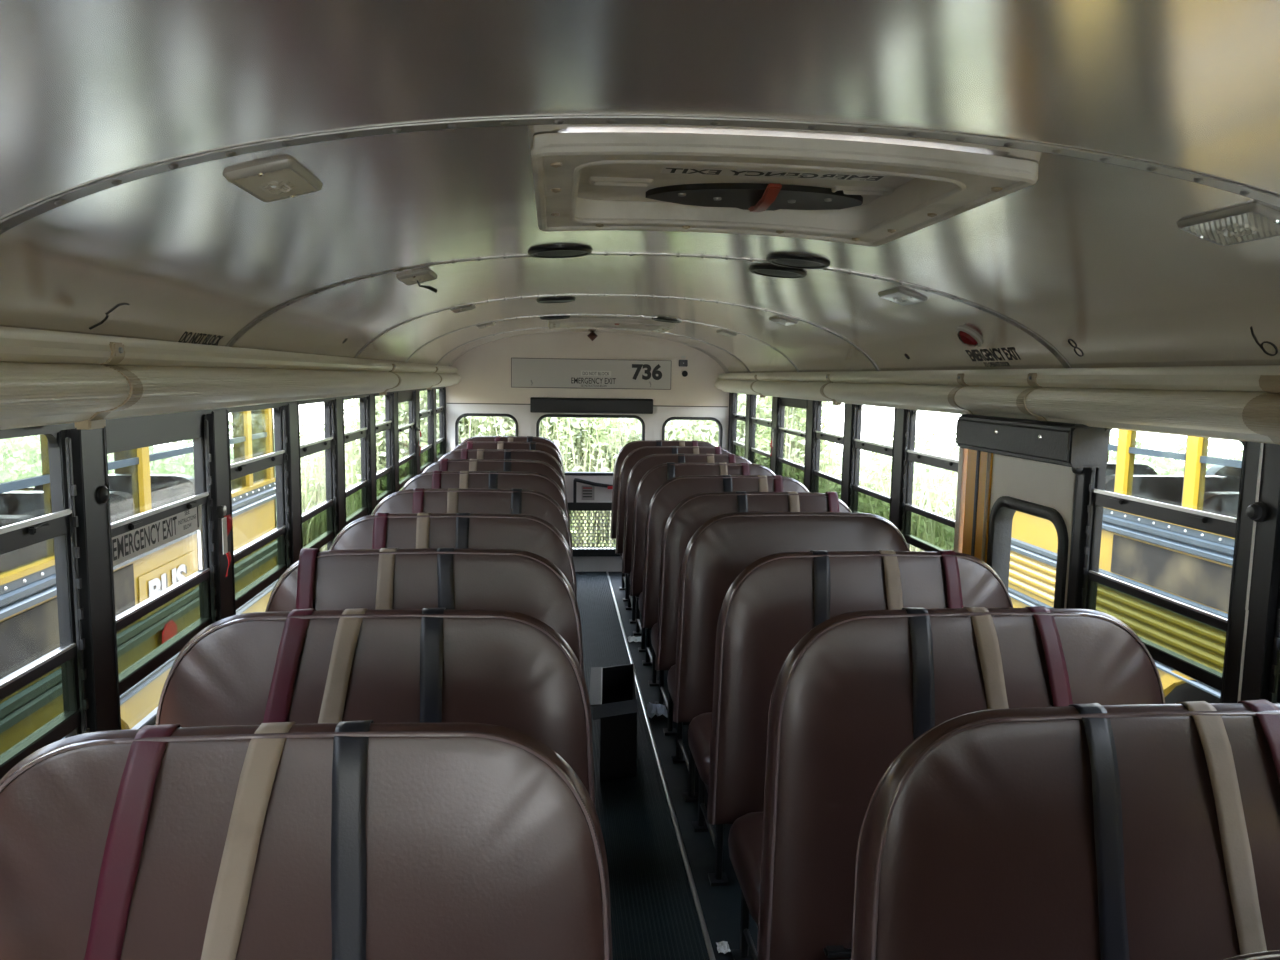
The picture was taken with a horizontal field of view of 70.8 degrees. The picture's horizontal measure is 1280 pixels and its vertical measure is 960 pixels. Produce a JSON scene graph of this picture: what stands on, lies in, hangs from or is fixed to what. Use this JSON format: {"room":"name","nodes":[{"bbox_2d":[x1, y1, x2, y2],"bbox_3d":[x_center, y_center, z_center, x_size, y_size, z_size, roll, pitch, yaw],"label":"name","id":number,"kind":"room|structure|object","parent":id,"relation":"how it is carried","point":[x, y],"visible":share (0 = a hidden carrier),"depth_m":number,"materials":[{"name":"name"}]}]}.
{"room":"vehicle interior","nodes":[
{"label":"vehicle interior","id":0,"kind":"room"},
{"bbox_2d":[0,386,444,724],"bbox_3d":[-1.108,0.665,1.819,0.085,1.690,11.655,0,7,-6],"label":"wall","id":1,"kind":"structure","parent":0,"point":[47,428],"depth_m":2.08,"materials":[{"name":"metal"}]},
{"bbox_2d":[0,430,89,779],"bbox_3d":[-1.072,0.285,1.462,0.046,0.717,0.560,0,7,-6],"label":"window","id":2,"kind":"structure","parent":1,"relation":"in","point":[44,702],"depth_m":1.69,"materials":[{"name":"black"}]},
{"bbox_2d":[65,426,120,731],"bbox_3d":[-1.093,0.254,1.800,0.057,0.732,0.120,0,7,-6],"label":"trim","id":3,"kind":"structure","parent":1,"relation":"attached to","point":[89,447],"depth_m":1.78,"materials":[{"name":"black metal"}]},
{"bbox_2d":[106,415,216,728],"bbox_3d":[-1.136,0.208,2.135,0.046,0.717,0.560,0,7,-6],"label":"window","id":4,"kind":"structure","parent":1,"relation":"in","point":[156,629],"depth_m":2.15,"materials":[{"name":"black"}]},
{"bbox_2d":[112,504,203,569],"bbox_3d":[-1.127,0.172,2.109,0.008,0.185,0.515,0,7,-6],"label":"exit sign","id":5,"kind":"object","parent":4,"relation":"attached to","point":[126,546],"visible":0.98,"depth_m":2.10,"materials":[{"name":"white plastic"}]},
{"bbox_2d":[203,410,235,621],"bbox_3d":[-1.158,0.176,2.478,0.057,0.732,0.130,0,7,-6],"label":"trim","id":6,"kind":"structure","parent":1,"relation":"attached to","point":[218,421],"depth_m":2.45,"materials":[{"name":"black metal"}]},
{"bbox_2d":[221,505,232,576],"bbox_3d":[-1.125,0.167,2.440,0.023,0.194,0.065,0,7,-6],"label":"tag","id":7,"kind":"object","parent":1,"relation":"attached to","point":[227,521],"visible":0.98,"depth_m":2.44,"materials":[{"name":"red"}]},
{"bbox_2d":[0,326,460,429],"bbox_3d":[-1.006,-0.190,1.738,0.149,0.172,11.631,0,7,-6],"label":"trim","id":8,"kind":"structure","parent":1,"relation":"attached to","point":[47,377],"depth_m":1.79,"materials":[{"name":"beige plastic"}]},
{"bbox_2d":[229,406,290,609],"bbox_3d":[-1.201,0.129,2.817,0.046,0.717,0.560,0,7,-6],"label":"window","id":9,"kind":"structure","parent":1,"relation":"in","point":[261,562],"depth_m":2.93,"materials":[{"name":"black"}]},
{"bbox_2d":[282,403,302,565],"bbox_3d":[-1.228,0.096,3.162,0.048,0.732,0.135,0,7,-6],"label":"trim","id":10,"kind":"structure","parent":1,"relation":"attached to","point":[292,409],"depth_m":3.13,"materials":[{"name":"black metal"}]},
{"bbox_2d":[299,400,336,550],"bbox_3d":[-1.266,0.050,3.495,0.046,0.717,0.540,0,7,-6],"label":"window","id":11,"kind":"structure","parent":1,"relation":"in","point":[318,530],"depth_m":3.68,"materials":[{"name":"black metal"}]},
{"bbox_2d":[331,398,345,535],"bbox_3d":[-1.293,0.018,3.835,0.048,0.732,0.145,0,7,-6],"label":"trim","id":12,"kind":"structure","parent":1,"relation":"attached to","point":[338,403],"depth_m":3.80,"materials":[{"name":"black metal"}]},
{"bbox_2d":[344,397,369,525],"bbox_3d":[-1.331,-0.029,4.174,0.046,0.717,0.545,0,7,-6],"label":"window","id":13,"kind":"structure","parent":1,"relation":"in","point":[357,495],"depth_m":4.38,"materials":[{"name":"black"}]},
{"bbox_2d":[365,395,376,515],"bbox_3d":[-1.358,-0.060,4.515,0.048,0.732,0.140,0,7,-6],"label":"trim","id":14,"kind":"structure","parent":1,"relation":"attached to","point":[371,398],"depth_m":4.49,"materials":[{"name":"black metal"}]},
{"bbox_2d":[375,394,393,504],"bbox_3d":[-1.396,-0.106,4.844,0.046,0.717,0.530,0,7,-6],"label":"window","id":15,"kind":"structure","parent":1,"relation":"in","point":[383,476],"depth_m":5.06,"materials":[{"name":"black"}]},
{"bbox_2d":[390,392,399,492],"bbox_3d":[-1.422,-0.137,5.180,0.048,0.732,0.145,0,7,-6],"label":"trim","id":16,"kind":"structure","parent":1,"relation":"attached to","point":[395,429],"depth_m":5.14,"materials":[{"name":"black metal"}]},
{"bbox_2d":[398,391,415,489],"bbox_3d":[-1.466,-0.192,5.584,0.046,0.717,0.675,0,7,-6],"label":"window","id":17,"kind":"structure","parent":1,"relation":"in","point":[406,473],"depth_m":5.80,"materials":[{"name":"black metal"}]},
{"bbox_2d":[412,390,420,475],"bbox_3d":[-1.500,-0.233,6.003,0.048,0.732,0.170,0,7,-6],"label":"trim","id":18,"kind":"structure","parent":1,"relation":"attached to","point":[416,393],"depth_m":5.96,"materials":[{"name":"black"}]},
{"bbox_2d":[420,390,433,472],"bbox_3d":[-1.548,-0.291,6.436,0.046,0.717,0.710,0,7,-6],"label":"window","id":19,"kind":"structure","parent":1,"relation":"in","point":[425,453],"depth_m":6.73,"materials":[{"name":"black metal"}]},
{"bbox_2d":[431,388,436,462],"bbox_3d":[-1.583,-0.332,6.858,0.048,0.732,0.140,0,7,-6],"label":"trim","id":20,"kind":"structure","parent":1,"relation":"attached to","point":[433,390],"depth_m":6.82,"materials":[{"name":"black"}]},
{"bbox_2d":[436,388,444,460],"bbox_3d":[-1.622,-0.379,7.203,0.046,0.717,0.560,0,7,-6],"label":"window","id":21,"kind":"structure","parent":1,"relation":"in","point":[440,442],"depth_m":7.44,"materials":[{"name":"black"}]},
{"bbox_2d":[442,387,445,454],"bbox_3d":[-1.645,-0.407,7.508,0.048,0.732,0.055,0,7,-6],"label":"trim","id":22,"kind":"structure","parent":1,"relation":"attached to","point":[444,388],"depth_m":7.49,"materials":[{"name":"black"}]},
{"bbox_2d":[445,332,728,452],"bbox_3d":[-0.437,-0.219,7.692,2.500,2.074,0.064,0,7,-6],"label":"wall","id":23,"kind":"structure","parent":0,"point":[484,389],"depth_m":7.58,"materials":[{"name":"white metal"}]},
{"bbox_2d":[511,358,671,389],"bbox_3d":[-0.406,-0.895,7.585,1.350,0.247,0.024,0,7,-6],"label":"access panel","id":24,"kind":"object","parent":23,"relation":"attached to","point":[525,372],"visible":1,"depth_m":7.59,"materials":[{"name":"grey"}]},
{"bbox_2d":[530,397,652,413],"bbox_3d":[-0.405,-0.627,7.591,1.030,0.125,0.075,0,7,-6],"label":"header","id":25,"kind":"object","parent":23,"relation":"attached to","point":[537,404],"visible":1,"depth_m":7.55,"materials":[{"name":"black"}]},
{"bbox_2d":[532,412,653,571],"bbox_3d":[-0.406,0.113,7.722,1.040,1.390,0.095,0,7,-6],"label":"door","id":26,"kind":"structure","parent":23,"relation":"in","point":[586,491],"depth_m":7.72,"materials":[{"name":"white paint"}]},
{"bbox_2d":[0,0,1279,372],"bbox_3d":[0.130,-0.357,1.819,2.440,0.500,11.655,0,7,-6],"label":"ceiling","id":27,"kind":"structure","parent":0,"point":[122,122],"depth_m":1.31,"materials":[{"name":"silver metal"}]},
{"bbox_2d":[223,159,322,201],"bbox_3d":[-0.568,-0.467,1.403,0.102,0.038,0.184,0,7,-6],"label":"recessed light","id":28,"kind":"object","parent":27,"relation":"in","point":[282,179],"visible":1,"depth_m":1.37,"materials":[{"name":"beige plastic"}]},
{"bbox_2d":[396,270,436,292],"bbox_3d":[-0.692,-0.620,2.795,0.102,0.058,0.184,0,7,-6],"label":"dome light","id":29,"kind":"object","parent":27,"relation":"attached to","point":[419,277],"visible":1,"depth_m":2.76,"materials":[{"name":"beige plastic"}]},
{"bbox_2d":[450,304,475,312],"bbox_3d":[-0.806,-0.783,4.099,0.102,0.037,0.184,0,7,-6],"label":"recessed light","id":30,"kind":"object","parent":27,"relation":"in","point":[467,307],"visible":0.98,"depth_m":4.05,"materials":[{"name":"beige"}]},
{"bbox_2d":[540,316,569,319],"bbox_3d":[-0.524,-1.001,5.547,0.187,0.024,0.187,1,7,-1],"label":"ceiling speaker","id":31,"kind":"object","parent":27,"relation":"attached to","point":[544,317],"visible":0.99,"depth_m":5.49,"materials":[{"name":"black paint"}]},
{"bbox_2d":[536,297,575,302],"bbox_3d":[-0.400,-0.855,4.284,0.187,0.023,0.187,1,7,-1],"label":"ceiling speaker","id":32,"kind":"object","parent":27,"relation":"attached to","point":[557,299],"visible":1,"depth_m":4.24,"materials":[{"name":"black paint"}]},
{"bbox_2d":[528,246,592,258],"bbox_3d":[-0.232,-0.662,2.616,0.187,0.023,0.187,1,7,-1],"label":"ceiling speaker","id":33,"kind":"object","parent":27,"relation":"attached to","point":[554,252],"visible":1,"depth_m":2.58,"materials":[{"name":"black paint"}]},
{"bbox_2d":[538,251,582,255],"bbox_3d":[-0.231,-0.659,2.617,0.158,0.006,0.158,-3,7,-5],"label":"grille","id":34,"kind":"object","parent":33,"relation":"attached to","point":[540,253],"depth_m":2.61,"materials":[{"name":"black"}]},
{"bbox_2d":[548,318,674,332],"bbox_3d":[-0.212,-1.063,6.074,0.808,0.095,0.741,0,7,-6],"label":"roof hatch","id":35,"kind":"object","parent":27,"relation":"attached to","point":[570,323],"visible":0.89,"depth_m":6.08,"materials":[{"name":"beige plastic"}]},
{"bbox_2d":[651,317,681,322],"bbox_3d":[0.163,-0.980,5.514,0.187,0.028,0.187,0,7,-10],"label":"ceiling speaker","id":36,"kind":"object","parent":27,"relation":"attached to","point":[669,320],"visible":1,"depth_m":5.47,"materials":[{"name":"black paint"}]},
{"bbox_2d":[749,265,806,278],"bbox_3d":[0.447,-0.675,2.922,0.187,0.031,0.187,1,7,-1],"label":"ceiling speaker","id":37,"kind":"object","parent":27,"relation":"attached to","point":[764,270],"visible":1,"depth_m":2.89,"materials":[{"name":"black paint"}]},
{"bbox_2d":[757,270,797,275],"bbox_3d":[0.446,-0.672,2.923,0.158,0.006,0.158,6,6,-6],"label":"grille","id":38,"kind":"object","parent":37,"relation":"attached to","point":[759,272],"depth_m":2.91,"materials":[{"name":"black"}]},
{"bbox_2d":[769,316,797,325],"bbox_3d":[0.686,-0.763,4.305,0.101,0.042,0.184,0,7,-6],"label":"dome light","id":39,"kind":"object","parent":27,"relation":"attached to","point":[778,319],"visible":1,"depth_m":4.26,"materials":[{"name":"beige"}]},
{"bbox_2d":[530,132,1038,246],"bbox_3d":[0.203,-0.561,1.743,0.808,0.095,0.741,0,7,-6],"label":"roof hatch","id":40,"kind":"object","parent":27,"relation":"attached to","point":[871,194],"visible":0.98,"depth_m":1.73,"materials":[{"name":"paint"}]},
{"bbox_2d":[766,254,829,268],"bbox_3d":[0.468,-0.646,2.665,0.187,0.030,0.187,0,7,-10],"label":"ceiling speaker","id":41,"kind":"object","parent":27,"relation":"attached to","point":[785,260],"visible":1,"depth_m":2.63,"materials":[{"name":"black paint"}]},
{"bbox_2d":[776,259,820,266],"bbox_3d":[0.468,-0.643,2.665,0.158,0.006,0.158,6,6,-6],"label":"grille","id":42,"kind":"object","parent":41,"relation":"attached to","point":[780,262],"depth_m":2.65,"materials":[{"name":"black"}]},
{"bbox_2d":[878,288,926,305],"bbox_3d":[0.848,-0.593,2.910,0.101,0.044,0.184,0,7,-6],"label":"dome light","id":43,"kind":"object","parent":27,"relation":"attached to","point":[899,296],"visible":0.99,"depth_m":2.88,"materials":[{"name":"beige plastic"}]},
{"bbox_2d":[956,327,981,346],"bbox_3d":[1.086,-0.472,2.968,0.080,0.068,0.096,1,7,0],"label":"warning lamp","id":44,"kind":"object","parent":27,"relation":"attached to","point":[966,336],"visible":1,"depth_m":2.94,"materials":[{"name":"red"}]},
{"bbox_2d":[715,365,1279,444],"bbox_3d":[1.258,-0.162,1.958,0.149,0.172,11.631,0,7,-6],"label":"trim","id":45,"kind":"structure","parent":27,"relation":"attached to","point":[1239,403],"depth_m":2.39,"materials":[{"name":"beige plastic"}]},
{"bbox_2d":[1176,203,1279,245],"bbox_3d":[0.997,-0.424,1.498,0.101,0.045,0.184,0,7,-6],"label":"dome light","id":46,"kind":"object","parent":27,"relation":"attached to","point":[1253,221],"visible":1,"depth_m":1.49,"materials":[{"name":"beige"}]},
{"bbox_2d":[608,572,757,959],"bbox_3d":[0.098,1.488,2.055,2.410,0.059,11.705,0,7,-6],"label":"floor","id":47,"kind":"structure","parent":0,"point":[720,905],"depth_m":3.35,"materials":[{"name":"rubber"}]},
{"bbox_2d":[0,720,612,959],"bbox_3d":[-0.480,0.962,1.108,0.956,1.181,0.595,0,7,-6],"label":"seat","id":48,"kind":"object","parent":47,"relation":"on","point":[363,839],"visible":1,"depth_m":1.25,"materials":[{"name":"brown leather"}]},
{"bbox_2d":[156,608,594,806],"bbox_3d":[-0.540,0.889,1.738,0.956,1.181,0.595,0,7,-6],"label":"seat","id":49,"kind":"object","parent":47,"relation":"on","point":[508,669],"visible":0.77,"depth_m":1.88,"materials":[{"name":"brown leather"}]},
{"bbox_2d":[265,548,583,673],"bbox_3d":[-0.606,0.811,2.410,0.959,1.181,0.600,0,7,-6],"label":"seat","id":50,"kind":"object","parent":47,"relation":"on","point":[524,582],"visible":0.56,"depth_m":2.56,"materials":[{"name":"brown leather"}]},
{"bbox_2d":[329,513,576,599],"bbox_3d":[-0.669,0.734,3.077,0.956,1.181,0.595,0,7,-6],"label":"seat","id":51,"kind":"object","parent":47,"relation":"on","point":[523,532],"visible":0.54,"depth_m":3.23,"materials":[{"name":"brown leather"}]},
{"bbox_2d":[371,488,572,556],"bbox_3d":[-0.736,0.652,3.783,0.956,1.181,0.595,0,7,-6],"label":"seat","id":52,"kind":"object","parent":47,"relation":"on","point":[416,500],"visible":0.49,"depth_m":3.94,"materials":[{"name":"brown leather"}]},
{"bbox_2d":[401,471,569,525],"bbox_3d":[-0.806,0.569,4.507,0.956,1.181,0.595,0,7,-6],"label":"seat","id":53,"kind":"object","parent":47,"relation":"on","point":[534,481],"visible":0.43,"depth_m":4.66,"materials":[{"name":"brown leather"}]},
{"bbox_2d":[422,459,567,504],"bbox_3d":[-0.870,0.491,5.176,0.956,1.181,0.595,0,7,-6],"label":"seat","id":54,"kind":"object","parent":47,"relation":"on","point":[507,465],"visible":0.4,"depth_m":5.33,"materials":[{"name":"brown leather"}]},
{"bbox_2d":[438,449,565,487],"bbox_3d":[-0.939,0.407,5.899,0.956,1.181,0.595,0,7,-6],"label":"seat","id":55,"kind":"object","parent":47,"relation":"on","point":[538,455],"visible":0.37,"depth_m":6.06,"materials":[{"name":"brown leather"}]},
{"bbox_2d":[451,441,564,475],"bbox_3d":[-1.007,0.325,6.610,0.956,1.181,0.595,0,7,-6],"label":"seat","id":56,"kind":"object","parent":47,"relation":"on","point":[544,447],"visible":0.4,"depth_m":6.77,"materials":[{"name":"brown leather"}]},
{"bbox_2d":[461,436,563,465],"bbox_3d":[-1.067,0.253,7.233,0.956,1.181,0.595,0,7,-6],"label":"seat","id":57,"kind":"object","parent":47,"relation":"on","point":[475,438],"visible":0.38,"depth_m":7.39,"materials":[{"name":"brown leather"}]},
{"bbox_2d":[575,571,709,959],"bbox_3d":[0.075,1.461,2.019,0.376,0.006,11.645,0,7,-6],"label":"floor mat","id":58,"kind":"object","parent":47,"relation":"on","point":[654,916],"depth_m":3.27,"materials":[{"name":"rubber"}]},
{"bbox_2d":[589,664,637,782],"bbox_3d":[-0.120,1.062,3.944,0.200,0.343,0.628,1,7,-2],"label":"open box","id":59,"kind":"object","parent":58,"relation":"on","point":[613,695],"visible":0.98,"depth_m":3.76,"materials":[{"name":"black paint"}]},
{"bbox_2d":[647,702,667,717],"bbox_3d":[0.087,1.150,4.491,0.108,0.049,0.138,0,7,-6],"label":"crumpled paper","id":60,"kind":"object","parent":47,"relation":"on","point":[652,709],"visible":0.98,"depth_m":4.48,"materials":[{"name":"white paper"}]},
{"bbox_2d":[606,571,715,959],"bbox_3d":[0.267,1.459,2.038,0.018,0.008,11.645,0,7,-6],"label":"trim","id":61,"kind":"structure","parent":47,"relation":"attached to","point":[682,848],"depth_m":3.48,"materials":[{"name":"silver metal"}]},
{"bbox_2d":[610,440,714,600],"bbox_3d":[0.256,0.297,7.031,0.956,1.181,0.595,0,7,-6],"label":"seat","id":62,"kind":"object","parent":47,"relation":"on","point":[625,450],"visible":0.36,"depth_m":7.15,"materials":[{"name":"brown leather"}]},
{"bbox_2d":[615,446,730,622],"bbox_3d":[0.314,0.367,6.428,0.956,1.181,0.595,0,7,-6],"label":"seat","id":63,"kind":"object","parent":47,"relation":"on","point":[633,457],"visible":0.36,"depth_m":6.55,"materials":[{"name":"brown leather"}]},
{"bbox_2d":[622,454,751,651],"bbox_3d":[0.376,0.441,5.785,0.956,1.181,0.595,0,7,-6],"label":"seat","id":64,"kind":"object","parent":47,"relation":"on","point":[645,464],"visible":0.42,"depth_m":5.90,"materials":[{"name":"brown leather"}]},
{"bbox_2d":[630,462,774,685],"bbox_3d":[0.434,0.512,5.171,0.956,1.181,0.594,0,7,-6],"label":"seat","id":65,"kind":"object","parent":47,"relation":"on","point":[656,476],"visible":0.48,"depth_m":5.29,"materials":[{"name":"brown leather"}]},
{"bbox_2d":[638,592,641,612],"bbox_3d":[0.440,0.716,5.107,0.879,0.122,0.420,0,7,-6],"label":"cushion","id":66,"kind":"object","parent":65,"relation":"on","point":[639,593],"depth_m":5.14,"materials":[{"name":"brown leather"}]},
{"bbox_2d":[716,941,730,953],"bbox_3d":[0.246,1.382,2.661,0.038,0.011,0.049,0,7,-6],"label":"wrapper","id":67,"kind":"object","parent":47,"relation":"on","point":[722,946],"visible":1,"depth_m":2.66,"materials":[{"name":"white"}]},
{"bbox_2d":[641,475,809,735],"bbox_3d":[0.499,0.590,4.500,0.956,1.181,0.595,0,7,-6],"label":"seat","id":68,"kind":"object","parent":47,"relation":"on","point":[673,491],"visible":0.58,"depth_m":4.62,"materials":[{"name":"brown leather"}]},
{"bbox_2d":[651,622,657,653],"bbox_3d":[0.505,0.793,4.435,0.879,0.122,0.420,0,7,-6],"label":"cushion","id":69,"kind":"object","parent":68,"relation":"on","point":[653,624],"depth_m":4.45,"materials":[{"name":"brown leather"}]},
{"bbox_2d":[655,491,851,801],"bbox_3d":[0.562,0.667,3.836,0.956,1.181,0.594,0,7,-6],"label":"seat","id":70,"kind":"object","parent":47,"relation":"on","point":[690,514],"visible":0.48,"depth_m":3.96,"materials":[{"name":"brown leather"}]},
{"bbox_2d":[667,664,675,703],"bbox_3d":[0.568,0.870,3.772,0.879,0.122,0.420,0,7,-6],"label":"cushion","id":71,"kind":"object","parent":70,"relation":"on","point":[671,667],"depth_m":3.80,"materials":[{"name":"brown leather"}]},
{"bbox_2d":[673,512,909,885],"bbox_3d":[0.620,0.736,3.240,0.956,1.181,0.588,0,7,-6],"label":"seat","id":72,"kind":"object","parent":47,"relation":"on","point":[720,549],"visible":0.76,"depth_m":3.36,"materials":[{"name":"brown leather"}]},
{"bbox_2d":[688,712,711,784],"bbox_3d":[0.625,0.939,3.179,0.879,0.122,0.420,0,7,-6],"label":"cushion","id":73,"kind":"object","parent":72,"relation":"on","point":[699,730],"depth_m":3.14,"materials":[{"name":"brown leather"}]},
{"bbox_2d":[707,550,1012,959],"bbox_3d":[0.692,0.824,2.482,0.956,1.181,0.595,0,7,-6],"label":"seat","id":74,"kind":"object","parent":47,"relation":"on","point":[776,600],"visible":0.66,"depth_m":2.60,"materials":[{"name":"brown leather"}]},
{"bbox_2d":[728,812,763,922],"bbox_3d":[0.698,1.027,2.418,0.879,0.122,0.420,0,7,-6],"label":"cushion","id":75,"kind":"object","parent":74,"relation":"on","point":[746,831],"depth_m":2.39,"materials":[{"name":"brown leather"}]},
{"bbox_2d":[757,606,1164,959],"bbox_3d":[0.755,0.899,1.829,0.956,1.181,0.595,0,7,-6],"label":"seat","id":76,"kind":"object","parent":47,"relation":"on","point":[859,687],"visible":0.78,"depth_m":1.95,"materials":[{"name":"brown leather"}]},
{"bbox_2d":[851,699,1279,959],"bbox_3d":[0.811,0.967,1.242,0.956,1.181,0.595,0,7,-6],"label":"seat","id":77,"kind":"object","parent":47,"relation":"on","point":[1088,831],"visible":1,"depth_m":1.37,"materials":[{"name":"brown leather"}]},
{"bbox_2d":[1223,950,1279,959],"bbox_3d":[0.791,1.024,0.590,0.956,1.217,0.588,0,7,-6],"label":"seat","id":78,"kind":"object","parent":47,"relation":"on","point":[1274,954],"visible":1,"depth_m":0.75,"materials":[{"name":"brown leather"}]},
{"bbox_3d":[1.335,0.677,2.054,0.085,1.690,11.655,0,7,-6],"label":"wall","id":79,"kind":"structure","parent":0,"visible":0},
{"bbox_2d":[728,392,734,453],"bbox_3d":[0.789,-0.392,7.708,0.048,0.732,0.125,0,7,-6],"label":"trim","id":80,"kind":"structure","parent":79,"relation":"attached to","point":[730,394],"depth_m":7.67,"materials":[{"name":"black"}]},
{"bbox_2d":[731,393,745,456],"bbox_3d":[0.828,-0.360,7.369,0.046,0.717,0.560,0,7,-6],"label":"window","id":81,"kind":"structure","parent":79,"relation":"in","point":[737,448],"depth_m":7.60,"materials":[{"name":"black"}]},
{"bbox_2d":[744,394,752,460],"bbox_3d":[0.855,-0.312,7.018,0.048,0.732,0.150,0,7,-6],"label":"trim","id":82,"kind":"structure","parent":79,"relation":"attached to","point":[748,396],"depth_m":6.97,"materials":[{"name":"black"}]},
{"bbox_2d":[749,395,770,468],"bbox_3d":[0.901,-0.271,6.600,0.046,0.717,0.695,0,7,-6],"label":"window","id":83,"kind":"structure","parent":79,"relation":"in","point":[756,456],"depth_m":6.85,"materials":[{"name":"black metal"}]},
{"bbox_2d":[770,396,780,474],"bbox_3d":[0.936,-0.214,6.175,0.048,0.732,0.165,0,7,-6],"label":"trim","id":84,"kind":"structure","parent":79,"relation":"attached to","point":[775,400],"depth_m":6.14,"materials":[{"name":"black metal"}]},
{"bbox_2d":[776,397,806,484],"bbox_3d":[0.983,-0.172,5.752,0.046,0.717,0.690,0,7,-6],"label":"window","id":85,"kind":"structure","parent":79,"relation":"in","point":[787,468],"depth_m":5.90,"materials":[{"name":"black metal"}]},
{"bbox_2d":[804,400,816,492],"bbox_3d":[1.016,-0.117,5.337,0.048,0.732,0.150,0,7,-6],"label":"trim","id":86,"kind":"structure","parent":79,"relation":"attached to","point":[810,408],"depth_m":5.30,"materials":[{"name":"black metal"}]},
{"bbox_2d":[811,401,842,499],"bbox_3d":[1.056,-0.084,4.988,0.046,0.717,0.555,0,7,-6],"label":"window","id":87,"kind":"structure","parent":79,"relation":"in","point":[821,482],"depth_m":5.19,"materials":[{"name":"black"}]},
{"bbox_2d":[841,403,856,507],"bbox_3d":[1.082,-0.037,4.647,0.048,0.732,0.135,0,7,-6],"label":"trim","id":88,"kind":"structure","parent":79,"relation":"attached to","point":[848,431],"depth_m":4.62,"materials":[{"name":"black metal"}]},
{"bbox_2d":[850,405,892,519],"bbox_3d":[1.121,-0.005,4.306,0.046,0.717,0.555,0,7,-6],"label":"window","id":89,"kind":"structure","parent":79,"relation":"in","point":[864,500],"depth_m":4.47,"materials":[{"name":"black"}]},
{"bbox_2d":[889,408,909,531],"bbox_3d":[1.147,0.042,3.968,0.048,0.732,0.130,0,7,-6],"label":"trim","id":90,"kind":"structure","parent":79,"relation":"attached to","point":[900,415],"depth_m":3.94,"materials":[{"name":"black metal"}]},
{"bbox_2d":[901,410,958,551],"bbox_3d":[1.186,0.073,3.631,0.046,0.717,0.550,0,7,-6],"label":"window","id":91,"kind":"structure","parent":79,"relation":"in","point":[925,530],"depth_m":3.75,"materials":[{"name":"black metal"}]},
{"bbox_2d":[954,414,1082,552],"bbox_3d":[1.242,0.157,2.974,0.071,0.732,0.786,0,7,-4],"label":"trim","id":92,"kind":"structure","parent":79,"relation":"attached to","point":[963,452],"depth_m":3.32,"materials":[{"name":"beige paint"}]},
{"bbox_2d":[962,449,1075,607],"bbox_3d":[1.240,0.566,3.014,0.076,1.590,0.673,0,7,-6],"label":"door","id":93,"kind":"structure","parent":79,"relation":"in","point":[998,486],"depth_m":3.00,"materials":[{"name":"beige paint"}]},
{"bbox_2d":[956,414,1104,467],"bbox_3d":[1.189,-0.133,2.811,0.109,0.120,0.705,0,7,-6],"label":"header","id":94,"kind":"object","parent":79,"relation":"attached to","point":[1058,443],"visible":0.96,"depth_m":2.64,"materials":[{"name":"black metal"}]},
{"bbox_2d":[1066,468,1091,608],"bbox_3d":[1.278,0.200,2.601,0.048,0.732,0.067,0,7,-6],"label":"trim","id":95,"kind":"structure","parent":79,"relation":"attached to","point":[1082,493],"depth_m":2.59,"materials":[{"name":"black metal"}]},
{"bbox_2d":[1081,428,1243,690],"bbox_3d":[1.314,0.228,2.294,0.046,0.717,0.555,0,7,-6],"label":"window","id":96,"kind":"structure","parent":79,"relation":"in","point":[1187,639],"depth_m":2.28,"materials":[{"name":"black"}]},
{"bbox_2d":[1220,441,1279,702],"bbox_3d":[1.330,0.274,1.952,0.070,0.735,0.135,0,7,-6],"label":"window pillar","id":97,"kind":"structure","parent":79,"relation":"attached to","point":[1254,600],"depth_m":1.93,"materials":[{"name":"black metal"}]},
{"bbox_2d":[1268,588,1279,702],"bbox_3d":[1.378,0.306,1.624,0.046,0.717,0.530,0,7,-6],"label":"window","id":98,"kind":"structure","parent":79,"relation":"in","point":[1274,695],"depth_m":1.89,"materials":[{"name":"black metal"}]},
{"label":"outside","id":99,"kind":"structure","parent":0,"visible":0},
{"bbox_2d":[153,447,1168,467],"bbox_3d":[-0.026,2.320,3.300,64.000,0.001,64.000,0,7,-6],"label":"ground","id":100,"kind":"structure","parent":99,"point":[155,450],"depth_m":30.44,"materials":[{"name":"green plant"}]},
{"bbox_2d":[0,408,277,739],"bbox_3d":[-2.977,1.193,-0.567,2.372,3.025,13.170,0,7,-6],"label":"bus","id":101,"kind":"object","parent":100,"relation":"on","point":[29,624],"visible":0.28,"depth_m":4.13,"materials":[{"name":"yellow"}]},
{"bbox_2d":[0,417,357,551],"bbox_3d":[-6.921,0.261,10.958,6.794,2.137,10.208,0,7,-6],"label":"weeds","id":102,"kind":"object","parent":100,"relation":"on","point":[20,458],"visible":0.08,"depth_m":11.33,"materials":[{"name":"green plant"}]},
{"bbox_2d":[317,389,841,547],"bbox_3d":[-0.611,-0.207,11.539,6.661,3.132,3.202,0,7,-6],"label":"weeds","id":103,"kind":"object","parent":100,"relation":"on","point":[584,444],"visible":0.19,"depth_m":10.51,"materials":[{"name":"green plant"}]},
{"bbox_2d":[826,418,1242,550],"bbox_3d":[5.862,0.388,11.611,6.915,2.137,9.118,0,7,-6],"label":"weeds","id":104,"kind":"object","parent":100,"relation":"on","point":[934,488],"visible":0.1,"depth_m":11.41,"materials":[{"name":"green plant"}]},
{"bbox_2d":[1008,429,1241,703],"bbox_3d":[4.076,1.196,0.034,2.372,3.105,13.020,0,7,-6],"label":"bus","id":105,"kind":"object","parent":100,"relation":"on","point":[1190,566],"visible":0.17,"depth_m":4.42,"materials":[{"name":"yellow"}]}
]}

